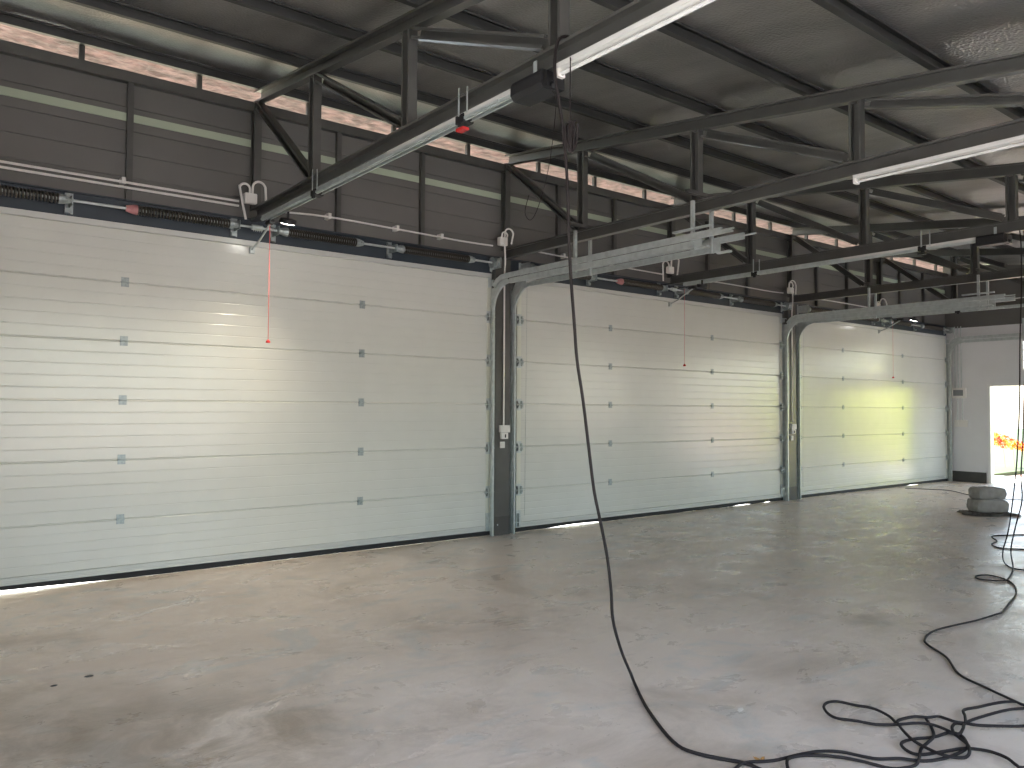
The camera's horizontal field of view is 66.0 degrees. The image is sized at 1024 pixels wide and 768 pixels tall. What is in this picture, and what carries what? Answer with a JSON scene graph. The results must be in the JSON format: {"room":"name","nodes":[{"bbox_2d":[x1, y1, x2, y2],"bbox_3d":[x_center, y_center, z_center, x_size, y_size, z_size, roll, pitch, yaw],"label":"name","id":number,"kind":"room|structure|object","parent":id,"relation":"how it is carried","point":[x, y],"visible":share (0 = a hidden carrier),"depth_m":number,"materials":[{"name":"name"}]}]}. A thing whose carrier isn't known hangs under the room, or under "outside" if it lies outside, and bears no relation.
{"room":"garage","nodes":[
{"label":"garage","id":0,"kind":"room"},
{"bbox_2d":[0,54,944,325],"bbox_3d":[2.424,-0.388,12.858,20.900,5.020,0.124,2,-2,-38],"label":"wall","id":1,"kind":"structure","parent":0,"point":[31,133],"depth_m":8.88,"materials":[{"name":"grey metal"}]},
{"bbox_2d":[0,160,238,201],"bbox_3d":[-4.270,-2.020,7.492,3.330,0.063,0.106,2,-2,-38],"label":"conduit pipe","id":2,"kind":"object","parent":1,"relation":"attached to","point":[122,181],"visible":0.94,"depth_m":7.76,"materials":[{"name":"white plastic"}]},
{"bbox_2d":[0,166,238,206],"bbox_3d":[-4.271,-1.943,7.490,3.330,0.063,0.106,2,-2,-38],"label":"conduit pipe","id":3,"kind":"object","parent":1,"relation":"attached to","point":[2,167],"visible":1,"depth_m":7.73,"materials":[{"name":"white plastic"}]},
{"bbox_2d":[0,206,497,590],"bbox_3d":[-2.781,0.190,8.581,6.540,3.497,0.120,2,-2,-38],"label":"door","id":4,"kind":"structure","parent":1,"relation":"in","point":[363,434],"depth_m":8.36,"materials":[{"name":"metal"}]},
{"bbox_2d":[0,184,500,514],"bbox_3d":[-2.708,-0.031,8.554,6.370,3.505,0.229,2,-2,-38],"label":"shaft","id":5,"kind":"object","parent":1,"relation":"attached to","point":[67,199],"visible":0.99,"depth_m":8.45,"materials":[{"name":"metal"}]},
{"bbox_2d":[286,212,492,246],"bbox_3d":[-1.486,-1.908,9.676,3.052,0.101,0.121,2,-2,-38],"label":"conduit pipe","id":6,"kind":"object","parent":1,"relation":"attached to","point":[327,216],"visible":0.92,"depth_m":9.65,"materials":[{"name":"white plastic"}]},
{"bbox_2d":[0,24,942,271],"bbox_3d":[3.015,-3.179,13.991,23.600,0.174,1.360,2,-2,-38],"label":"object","id":7,"kind":"structure","parent":1,"relation":"attached to","point":[8,33],"depth_m":9.55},
{"bbox_2d":[0,86,944,293],"bbox_3d":[2.469,-2.483,12.880,20.600,0.080,0.010,2,-2,-38],"label":"trim","id":8,"kind":"structure","parent":1,"relation":"attached to","point":[7,91],"depth_m":8.67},
{"bbox_2d":[0,180,947,335],"bbox_3d":[2.482,-1.521,12.827,20.600,0.242,0.070,2,-2,-38],"label":"trim","id":9,"kind":"structure","parent":1,"relation":"attached to","point":[81,210],"depth_m":9.07,"materials":[{"name":"metal"}]},
{"bbox_2d":[125,82,134,199],"bbox_3d":[-3.817,-2.418,7.878,0.055,1.177,0.055,2,-2,-38],"label":"wall mullion","id":10,"kind":"object","parent":9,"relation":"on","point":[130,86],"visible":1,"depth_m":7.86,"materials":[{"name":"grey metal"}]},
{"bbox_2d":[334,132,341,231],"bbox_3d":[-2.043,-2.366,9.276,0.055,1.177,0.055,2,-2,-38],"label":"wall mullion","id":11,"kind":"object","parent":9,"relation":"on","point":[338,150],"visible":0.68,"depth_m":9.25,"materials":[{"name":"grey metal"}]},
{"bbox_2d":[419,152,424,244],"bbox_3d":[-1.140,-2.339,9.988,0.055,1.177,0.055,2,-2,-38],"label":"wall mullion","id":12,"kind":"object","parent":9,"relation":"on","point":[421,155],"visible":1,"depth_m":9.97,"materials":[{"name":"grey metal"}]},
{"bbox_2d":[250,0,678,221],"bbox_3d":[0.246,-2.586,4.763,0.080,1.413,9.931,2,-2,-38],"label":"roof truss","id":13,"kind":"object","parent":9,"relation":"on","point":[405,27],"visible":0.97,"depth_m":6.08,"materials":[{"name":"grey metal"}]},
{"bbox_2d":[238,181,266,219],"bbox_3d":[-2.801,-1.982,8.516,0.320,0.446,0.076,2,-2,-38],"label":"junction box","id":14,"kind":"object","parent":13,"relation":"attached to","point":[250,198],"visible":0.98,"depth_m":8.47,"materials":[{"name":"white plastic"}]},
{"bbox_2d":[556,0,715,78],"bbox_3d":[0.856,-1.863,3.930,0.070,0.073,1.880,2,-2,-38],"label":"batten","id":15,"kind":"object","parent":13,"relation":"attached to","point":[681,8],"visible":0.94,"depth_m":4.18,"materials":[{"name":"grey metal"}]},
{"bbox_2d":[564,57,578,152],"bbox_3d":[0.341,-1.589,4.509,0.105,0.555,0.045,2,-2,-38],"label":"coil","id":16,"kind":"object","parent":15,"relation":"hanging from","point":[571,132],"visible":1,"depth_m":4.50,"materials":[{"name":"black"}]},
{"bbox_2d":[553,35,760,767],"bbox_3d":[0.931,-0.123,4.194,0.656,3.906,1.446,2,-2,-38],"label":"hanging cable","id":17,"kind":"object","parent":13,"relation":"hanging from","point":[650,713],"visible":0.99,"depth_m":4.65,"materials":[{"name":"black plastic"}]},
{"bbox_2d":[555,185,560,261],"bbox_3d":[0.667,-2.285,11.411,0.055,1.177,0.055,2,-2,-38],"label":"wall mullion","id":18,"kind":"object","parent":9,"relation":"on","point":[558,187],"visible":0.66,"depth_m":11.39,"materials":[{"name":"grey metal"}]},
{"bbox_2d":[612,198,616,274],"bbox_3d":[1.570,-2.258,12.122,0.055,1.177,0.055,2,-2,-38],"label":"wall mullion","id":19,"kind":"object","parent":9,"relation":"on","point":[614,201],"visible":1,"depth_m":12.11,"materials":[{"name":"grey metal"}]},
{"bbox_2d":[705,221,709,288],"bbox_3d":[3.352,-2.205,13.527,0.055,1.177,0.055,2,-2,-38],"label":"wall mullion","id":20,"kind":"object","parent":9,"relation":"on","point":[707,256],"visible":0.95,"depth_m":13.51,"materials":[{"name":"grey metal"}]},
{"bbox_2d":[745,231,749,295],"bbox_3d":[4.255,-2.178,14.238,0.055,1.177,0.055,2,-2,-38],"label":"wall mullion","id":21,"kind":"object","parent":9,"relation":"on","point":[747,278],"visible":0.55,"depth_m":14.21,"materials":[{"name":"grey metal"}]},
{"bbox_2d":[501,52,1023,259],"bbox_3d":[2.955,-2.505,6.898,0.080,1.413,9.931,2,-2,-38],"label":"roof truss","id":22,"kind":"object","parent":9,"relation":"on","point":[881,94],"visible":0.93,"depth_m":7.38,"materials":[{"name":"grey metal"}]},
{"bbox_2d":[566,221,592,227],"bbox_3d":[0.844,-1.892,9.449,0.500,0.035,0.050,2,-2,-38],"label":"channel","id":23,"kind":"object","parent":22,"relation":"attached to","point":[574,224],"visible":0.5,"depth_m":9.40,"materials":[{"name":"grey metal"}]},
{"bbox_2d":[685,189,713,197],"bbox_3d":[1.946,-1.928,8.052,0.500,0.035,0.050,2,-2,-38],"label":"channel","id":24,"kind":"object","parent":22,"relation":"attached to","point":[688,191],"visible":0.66,"depth_m":7.98,"materials":[{"name":"grey metal"}]},
{"bbox_2d":[853,135,1023,184],"bbox_3d":[3.463,-1.779,6.194,0.070,0.073,1.610,2,-2,-38],"label":"batten","id":25,"kind":"object","parent":22,"relation":"attached to","point":[856,178],"visible":1,"depth_m":6.24,"materials":[{"name":"grey"}]},
{"bbox_2d":[815,247,818,305],"bbox_3d":[6.046,-2.125,15.649,0.055,1.177,0.055,2,-2,-38],"label":"wall mullion","id":26,"kind":"object","parent":9,"relation":"on","point":[816,268],"visible":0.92,"depth_m":15.63,"materials":[{"name":"grey metal"}]},
{"bbox_2d":[845,262,848,309],"bbox_3d":[6.949,-2.098,16.360,0.055,1.177,0.055,2,-2,-38],"label":"wall mullion","id":27,"kind":"object","parent":9,"relation":"on","point":[846,263],"visible":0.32,"depth_m":16.34,"materials":[{"name":"grey metal"}]},
{"bbox_2d":[898,272,901,318],"bbox_3d":[8.731,-2.045,17.765,0.055,1.177,0.055,2,-2,-38],"label":"wall mullion","id":28,"kind":"object","parent":9,"relation":"on","point":[899,273],"visible":0.42,"depth_m":17.75,"materials":[{"name":"grey metal"}]},
{"bbox_2d":[787,216,1023,302],"bbox_3d":[8.335,-2.345,11.136,0.080,1.413,9.931,2,-2,-38],"label":"roof truss","id":29,"kind":"object","parent":9,"relation":"on","point":[958,223],"visible":0.63,"depth_m":13.37,"materials":[{"name":"grey metal"}]},
{"bbox_2d":[975,268,991,271],"bbox_3d":[7.368,-1.767,12.324,0.500,0.035,0.050,2,-2,-38],"label":"channel","id":30,"kind":"object","parent":29,"relation":"attached to","point":[976,269],"visible":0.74,"depth_m":12.26,"materials":[{"name":"grey metal"}]},
{"bbox_2d":[921,273,924,322],"bbox_3d":[9.634,-2.018,18.476,0.055,1.177,0.055,2,-2,-38],"label":"wall mullion","id":31,"kind":"object","parent":9,"relation":"on","point":[922,274],"visible":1,"depth_m":18.46,"materials":[{"name":"grey metal"}]},
{"bbox_2d":[0,39,947,277],"bbox_3d":[2.459,-2.870,12.908,20.900,0.105,0.190,2,-2,-38],"label":"trim","id":32,"kind":"structure","parent":1,"relation":"attached to","point":[8,48],"depth_m":9.00,"materials":[{"name":"grey metal"}]},
{"bbox_2d":[78,44,84,59],"bbox_3d":[-4.153,-3.195,7.614,0.050,0.144,0.048,2,-2,-38],"label":"cleat","id":33,"kind":"object","parent":32,"relation":"on","point":[81,48],"visible":0.86,"depth_m":7.60,"materials":[{"name":"grey metal"}]},
{"bbox_2d":[196,75,201,88],"bbox_3d":[-3.289,-3.170,8.294,0.050,0.144,0.048,2,-2,-38],"label":"cleat","id":34,"kind":"object","parent":32,"relation":"on","point":[198,77],"visible":0.79,"depth_m":8.28,"materials":[{"name":"grey metal"}]},
{"bbox_2d":[306,103,308,114],"bbox_3d":[-2.333,-3.141,9.047,0.050,0.144,0.048,2,-2,-38],"label":"cleat","id":35,"kind":"object","parent":32,"relation":"on","point":[307,104],"visible":0.54,"depth_m":9.02,"materials":[{"name":"grey metal"}]},
{"bbox_2d":[465,144,469,154],"bbox_3d":[-0.586,-3.089,10.425,0.050,0.144,0.048,2,-2,-38],"label":"cleat","id":36,"kind":"object","parent":32,"relation":"on","point":[467,146],"visible":0.89,"depth_m":10.40,"materials":[{"name":"grey metal"}]},
{"bbox_2d":[536,162,540,172],"bbox_3d":[0.372,-3.061,11.179,0.050,0.144,0.048,2,-2,-38],"label":"cleat","id":37,"kind":"object","parent":32,"relation":"on","point":[538,165],"visible":0.89,"depth_m":11.16,"materials":[{"name":"grey metal"}]},
{"bbox_2d":[592,177,596,186],"bbox_3d":[1.238,-3.035,11.861,0.050,0.144,0.048,2,-2,-38],"label":"cleat","id":38,"kind":"object","parent":32,"relation":"on","point":[594,179],"visible":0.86,"depth_m":11.84,"materials":[{"name":"grey metal"}]},
{"bbox_2d":[642,190,646,198],"bbox_3d":[2.104,-3.009,12.544,0.050,0.144,0.048,2,-2,-38],"label":"cleat","id":39,"kind":"object","parent":32,"relation":"on","point":[644,192],"visible":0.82,"depth_m":12.53,"materials":[{"name":"grey metal"}]},
{"bbox_2d":[732,213,735,220],"bbox_3d":[3.928,-2.955,13.980,0.050,0.144,0.048,2,-2,-38],"label":"cleat","id":40,"kind":"object","parent":32,"relation":"on","point":[733,214],"visible":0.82,"depth_m":13.96,"materials":[{"name":"grey metal"}]},
{"bbox_2d":[538,252,661,274],"bbox_3d":[1.231,-1.827,11.816,2.971,0.081,0.121,2,-2,-38],"label":"conduit pipe","id":41,"kind":"object","parent":1,"relation":"attached to","point":[563,255],"visible":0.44,"depth_m":11.42,"materials":[{"name":"white plastic"}]},
{"bbox_2d":[490,200,734,535],"bbox_3d":[0.902,0.077,9.052,0.080,3.800,3.944,2,-2,-38],"label":"door track","id":42,"kind":"object","parent":1,"relation":"attached to","point":[694,239],"visible":1,"depth_m":9.16,"materials":[{"name":"metal"}]},
{"bbox_2d":[509,211,756,533],"bbox_3d":[1.160,0.085,9.255,0.076,3.800,3.944,2,-2,-38],"label":"door track","id":43,"kind":"object","parent":1,"relation":"attached to","point":[715,243],"visible":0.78,"depth_m":10.13,"materials":[{"name":"metal"}]},
{"bbox_2d":[515,280,785,531],"bbox_3d":[2.571,0.349,12.797,6.530,3.497,0.120,2,-2,-38],"label":"door","id":44,"kind":"structure","parent":1,"relation":"in","point":[718,442],"depth_m":12.39,"materials":[{"name":"metal"}]},
{"bbox_2d":[519,262,791,515],"bbox_3d":[2.655,0.128,12.780,6.370,3.505,0.229,2,-2,-38],"label":"shaft","id":45,"kind":"object","parent":1,"relation":"attached to","point":[785,306],"visible":0.76,"depth_m":12.89,"materials":[{"name":"metal"}]},
{"bbox_2d":[711,282,782,293],"bbox_3d":[3.874,-1.754,13.899,3.001,0.071,0.121,2,-2,-38],"label":"conduit pipe","id":46,"kind":"object","parent":1,"relation":"attached to","point":[711,282],"visible":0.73,"depth_m":14.13,"materials":[{"name":"white plastic"}]},
{"bbox_2d":[796,317,949,497],"bbox_3d":[7.986,0.510,17.063,6.600,3.497,0.120,2,-2,-38],"label":"door","id":47,"kind":"structure","parent":1,"relation":"in","point":[848,445],"depth_m":16.81,"materials":[{"name":"metal"}]},
{"bbox_2d":[797,305,953,334],"bbox_3d":[8.050,0.289,17.030,6.370,3.505,0.229,2,-2,-38],"label":"shaft","id":48,"kind":"object","parent":1,"relation":"attached to","point":[803,309],"visible":0.74,"depth_m":17.20,"materials":[{"name":"metal"}]},
{"bbox_2d":[782,275,1014,500],"bbox_3d":[6.301,0.237,13.305,0.080,3.800,3.944,2,-2,-38],"label":"door track","id":49,"kind":"object","parent":1,"relation":"attached to","point":[792,321],"visible":1,"depth_m":13.82,"materials":[{"name":"metal"}]},
{"bbox_2d":[796,281,1023,498],"bbox_3d":[6.594,0.246,13.536,0.076,3.800,3.944,2,-2,-38],"label":"door track","id":50,"kind":"object","parent":1,"relation":"attached to","point":[801,326],"visible":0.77,"depth_m":14.91,"materials":[{"name":"metal"}]},
{"bbox_2d":[0,481,1023,767],"bbox_3d":[5.694,2.065,8.575,20.950,0.150,10.545,2,-2,-38],"label":"floor","id":51,"kind":"structure","parent":0,"point":[487,651],"depth_m":5.55,"materials":[{"name":"concrete"}]},
{"bbox_2d":[492,259,510,535],"bbox_3d":[-0.158,0.165,10.652,0.256,3.710,0.116,2,-2,-38],"label":"steel column","id":52,"kind":"structure","parent":51,"relation":"on","point":[501,455],"depth_m":10.60,"materials":[{"name":"grey metal"}]},
{"bbox_2d":[499,425,509,447],"bbox_3d":[-0.099,0.706,10.572,0.160,0.305,0.059,2,-2,-38],"label":"switch box","id":53,"kind":"object","parent":52,"relation":"attached to","point":[502,428],"visible":1,"depth_m":10.55,"materials":[{"name":"white plastic"}]},
{"bbox_2d":[497,228,513,424],"bbox_3d":[-0.081,-0.777,10.621,0.248,2.672,0.089,2,-2,-38],"label":"conduit pipe","id":54,"kind":"object","parent":52,"relation":"attached to","point":[501,241],"visible":0.98,"depth_m":10.61,"materials":[{"name":"white plastic"}]},
{"bbox_2d":[783,303,796,499],"bbox_3d":[5.256,0.326,14.918,0.256,3.710,0.116,2,-2,-38],"label":"steel column","id":55,"kind":"structure","parent":51,"relation":"on","point":[787,314],"depth_m":14.87,"materials":[{"name":"grey metal"}]},
{"bbox_2d":[787,280,796,421],"bbox_3d":[5.279,-0.623,14.844,0.253,2.682,0.089,2,-2,-38],"label":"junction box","id":56,"kind":"object","parent":55,"relation":"attached to","point":[790,290],"visible":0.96,"depth_m":14.85,"materials":[{"name":"white plastic"}]},
{"bbox_2d":[790,424,796,439],"bbox_3d":[5.284,0.906,14.812,0.160,0.305,0.059,2,-2,-38],"label":"switch box","id":57,"kind":"object","parent":55,"relation":"attached to","point":[793,427],"visible":1,"depth_m":14.78,"materials":[{"name":"white plastic"}]},
{"bbox_2d":[734,700,1023,767],"bbox_3d":[1.932,1.811,4.061,2.498,0.037,0.972,1,-2,-13],"label":"coiled cable","id":58,"kind":"object","parent":51,"relation":"on","point":[965,722],"visible":1,"depth_m":3.98,"materials":[{"name":"black plastic"}]},
{"bbox_2d":[908,488,1020,499],"bbox_3d":[9.357,2.229,15.910,0.505,0.012,2.937,1,-2,-25],"label":"cable","id":59,"kind":"object","parent":51,"relation":"on","point":[908,488],"visible":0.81,"depth_m":16.84,"materials":[{"name":"black plastic"}]},
{"bbox_2d":[923,231,1023,702],"bbox_3d":[4.097,0.058,6.861,0.698,3.740,5.173,-1,-2,33],"label":"cable","id":60,"kind":"object","parent":51,"relation":"on","point":[1013,584],"visible":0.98,"depth_m":6.89,"materials":[{"name":"black plastic"}]},
{"bbox_2d":[957,510,1021,516],"bbox_3d":[7.762,2.101,12.890,0.850,0.050,0.604,0,-2,0],"label":"sheet","id":61,"kind":"object","parent":51,"relation":"on","point":[965,512],"visible":0.77,"depth_m":12.70,"materials":[{"name":"plastic"}]},
{"bbox_2d":[966,498,1008,512],"bbox_3d":[7.812,1.986,12.961,0.572,0.217,0.362,0,-2,-3],"label":"sack","id":62,"kind":"object","parent":61,"relation":"on","point":[978,505],"visible":0.91,"depth_m":12.80,"materials":[{"name":"grey fabric"}]},
{"bbox_2d":[968,486,1006,499],"bbox_3d":[7.833,1.796,13.006,0.502,0.210,0.320,0,-2,-3],"label":"sack","id":63,"kind":"object","parent":62,"relation":"on","point":[980,492],"visible":0.98,"depth_m":12.87,"materials":[{"name":"grey fabric"}]},
{"bbox_2d":[991,534,1023,549],"bbox_3d":[6.735,2.043,10.360,0.766,0.015,1.906,-1,-2,35],"label":"cable loop","id":64,"kind":"object","parent":51,"relation":"on","point":[1009,534],"visible":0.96,"depth_m":10.09,"materials":[{"name":"black"}]},
{"bbox_2d":[0,0,1023,264],"bbox_3d":[6.695,-2.581,9.299,23.600,1.436,10.550,2,-2,-38],"label":"ceiling","id":65,"kind":"structure","parent":0,"point":[803,39],"depth_m":7.20,"materials":[{"name":"metal"}]},
{"bbox_2d":[249,60,564,342],"bbox_3d":[-1.269,-1.240,6.636,0.180,1.540,4.998,2,-2,-38],"label":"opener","id":66,"kind":"object","parent":65,"relation":"hanging from","point":[537,87],"visible":0.98,"depth_m":5.54,"materials":[{"name":"metal"}]},
{"bbox_2d":[279,212,296,224],"bbox_3d":[-2.304,-1.696,8.111,0.180,0.150,0.178,2,-2,-38],"label":"round lamp","id":67,"kind":"object","parent":66,"relation":"hanging from","point":[288,221],"visible":1,"depth_m":8.05,"materials":[{"name":"black plastic"}]},
{"bbox_2d":[525,91,555,219],"bbox_3d":[0.161,-1.354,4.634,0.239,0.821,0.036,2,-2,-38],"label":"wire","id":68,"kind":"object","parent":66,"relation":"hanging from","point":[552,91],"visible":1,"depth_m":4.65,"materials":[{"name":"black"}]},
{"bbox_2d":[0,10,949,267],"bbox_3d":[2.601,-3.076,12.735,20.600,0.108,0.077,2,-2,-38],"label":"purlin","id":69,"kind":"structure","parent":65,"relation":"attached to","point":[6,18],"depth_m":8.45,"materials":[{"name":"metal"}]},
{"bbox_2d":[63,0,1007,268],"bbox_3d":[3.306,-2.954,11.836,20.600,0.108,0.077,2,-2,-38],"label":"purlin","id":70,"kind":"structure","parent":65,"relation":"attached to","point":[113,7],"depth_m":8.11,"materials":[{"name":"metal"}]},
{"bbox_2d":[224,0,1023,256],"bbox_3d":[3.986,-2.835,10.968,20.600,0.108,0.077,2,-2,-38],"label":"purlin","id":71,"kind":"structure","parent":65,"relation":"attached to","point":[274,8],"depth_m":7.59,"materials":[{"name":"metal"}]},
{"bbox_2d":[395,0,1022,231],"bbox_3d":[4.642,-2.721,10.132,20.600,0.108,0.077,2,-2,-38],"label":"purlin","id":72,"kind":"structure","parent":65,"relation":"attached to","point":[469,19],"depth_m":7.59,"materials":[{"name":"metal"}]},
{"bbox_2d":[590,0,1023,193],"bbox_3d":[5.322,-2.603,9.264,20.600,0.108,0.077,2,-2,-38],"label":"purlin","id":73,"kind":"structure","parent":65,"relation":"attached to","point":[680,31],"depth_m":6.79,"materials":[{"name":"metal"}]},
{"bbox_2d":[668,227,1011,365],"bbox_3d":[4.126,-1.089,10.887,0.180,1.520,4.998,2,-2,-38],"label":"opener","id":74,"kind":"object","parent":65,"relation":"hanging from","point":[995,239],"visible":1,"depth_m":10.18,"materials":[{"name":"metal"}]},
{"bbox_2d":[696,280,707,288],"bbox_3d":[2.950,-1.540,12.251,0.180,0.150,0.178,2,-2,-38],"label":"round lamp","id":75,"kind":"object","parent":74,"relation":"hanging from","point":[701,285],"visible":1,"depth_m":12.19,"materials":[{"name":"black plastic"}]},
{"bbox_2d":[811,0,1023,119],"bbox_3d":[6.015,-2.483,8.380,20.600,0.108,0.077,2,-2,-38],"label":"purlin","id":76,"kind":"structure","parent":65,"relation":"attached to","point":[847,10],"depth_m":5.92,"materials":[{"name":"metal"}]},
{"bbox_2d":[878,304,1023,377],"bbox_3d":[9.505,-0.929,15.125,0.180,1.520,4.998,2,-2,-38],"label":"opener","id":77,"kind":"object","parent":65,"relation":"hanging from","point":[1015,305],"visible":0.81,"depth_m":15.95,"materials":[{"name":"metal"}]},
{"bbox_2d":[667,162,1023,284],"bbox_3d":[5.641,-2.425,9.014,0.080,1.413,9.931,2,-2,-38],"label":"roof truss","id":78,"kind":"object","parent":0,"point":[1013,224],"visible":0.8,"depth_m":10.21,"materials":[{"name":"grey metal"}]},
{"bbox_2d":[662,259,679,280],"bbox_3d":[2.558,-1.868,12.739,0.416,0.454,0.076,2,-2,-38],"label":"junction box","id":79,"kind":"object","parent":78,"relation":"attached to","point":[669,269],"visible":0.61,"depth_m":12.70,"materials":[{"name":"white plastic"}]},
{"bbox_2d":[1002,231,1023,570],"bbox_3d":[5.593,0.116,8.510,0.422,3.739,0.920,1,-2,-19],"label":"hanging cable","id":80,"kind":"object","parent":78,"relation":"hanging from","point":[1019,231],"visible":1,"depth_m":8.84,"materials":[{"name":"black plastic"}]},
{"bbox_2d":[876,248,1023,305],"bbox_3d":[11.020,-2.265,13.252,0.080,1.413,9.931,2,-2,-38],"label":"roof truss","id":81,"kind":"object","parent":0,"point":[993,251],"visible":0.42,"depth_m":15.94,"materials":[{"name":"grey metal"}]},
{"bbox_3d":[7.958,-1.697,16.994,0.477,0.313,0.076,2,-2,-38],"label":"junction box","id":82,"kind":"object","parent":81,"relation":"attached to","visible":0},
{"bbox_2d":[824,299,865,306],"bbox_3d":[6.647,-1.656,16.032,2.800,0.037,0.042,2,-2,-38],"label":"conduit pipe","id":83,"kind":"object","parent":82,"relation":"attached to","point":[824,299],"visible":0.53,"depth_m":16.15,"materials":[{"name":"white plastic"}]},
{"bbox_2d":[943,264,1023,485],"bbox_3d":[13.859,-0.380,15.114,0.150,5.271,10.600,2,-2,-38],"label":"wall","id":84,"kind":"structure","parent":0,"point":[987,362],"depth_m":18.60,"materials":[{"name":"white paint"}]},
{"bbox_2d":[952,326,966,397],"bbox_3d":[10.710,-0.521,18.921,0.086,1.730,0.310,2,-2,-38],"label":"control panel","id":85,"kind":"object","parent":84,"relation":"attached to","point":[958,392],"visible":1,"depth_m":18.91,"materials":[{"name":"white plastic"}]},
{"bbox_2d":[954,399,967,426],"bbox_3d":[10.736,0.685,18.871,0.056,0.675,0.290,2,-2,-38],"label":"switch box","id":86,"kind":"object","parent":84,"relation":"attached to","point":[957,423],"visible":1,"depth_m":18.85,"materials":[{"name":"white plastic"}]},
{"bbox_2d":[952,471,986,482],"bbox_3d":[10.825,2.205,18.736,0.012,0.250,0.810,2,-2,-38],"label":"baseboard","id":87,"kind":"structure","parent":84,"relation":"attached to","point":[961,476],"depth_m":18.69,"materials":[{"name":"black"}]},
{"bbox_2d":[946,318,1023,480],"bbox_3d":[11.731,0.399,17.584,0.080,3.800,3.944,2,-2,-38],"label":"door track","id":88,"kind":"object","parent":84,"relation":"attached to","point":[954,342],"visible":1,"depth_m":18.99,"materials":[{"name":"metal"}]},
{"bbox_2d":[987,383,1023,483],"bbox_3d":[11.860,1.135,17.593,0.180,2.330,2.230,2,-2,-38],"label":"door frame","id":89,"kind":"structure","parent":84,"relation":"in","point":[989,386],"depth_m":18.39,"materials":[{"name":"white"}]},
{"bbox_2d":[1021,339,1023,370],"bbox_3d":[12.142,-0.673,17.296,0.100,0.730,1.740,2,-2,-38],"label":"window","id":90,"kind":"structure","parent":84,"relation":"in","point":[1022,341],"depth_m":17.93,"materials":[{"name":"white glass"}]},
{"label":"outside","id":91,"kind":"structure","parent":0,"visible":0},
{"bbox_2d":[994,428,1023,475],"bbox_3d":[-11.898,2.939,39.234,148.000,0.099,58.500,2,-2,-38],"label":"lawn","id":92,"kind":"structure","parent":91,"point":[1002,467],"depth_m":29.80,"materials":[{"name":"green plant"}]},
{"bbox_2d":[994,432,1023,464],"bbox_3d":[15.300,2.076,24.149,1.054,1.210,1.305,2,-2,-38],"label":"flowering shrub","id":93,"kind":"object","parent":92,"relation":"on","point":[1011,443],"visible":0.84,"depth_m":24.09,"materials":[{"name":"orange plant"}]},
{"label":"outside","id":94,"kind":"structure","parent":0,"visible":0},
{"bbox_2d":[0,475,1023,591],"bbox_3d":[9.388,1.851,0.702,44.600,0.138,32.600,2,-2,-38],"label":"concrete apron","id":95,"kind":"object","parent":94,"point":[1009,480],"visible":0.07,"depth_m":18.83,"materials":[{"name":"white concrete"}]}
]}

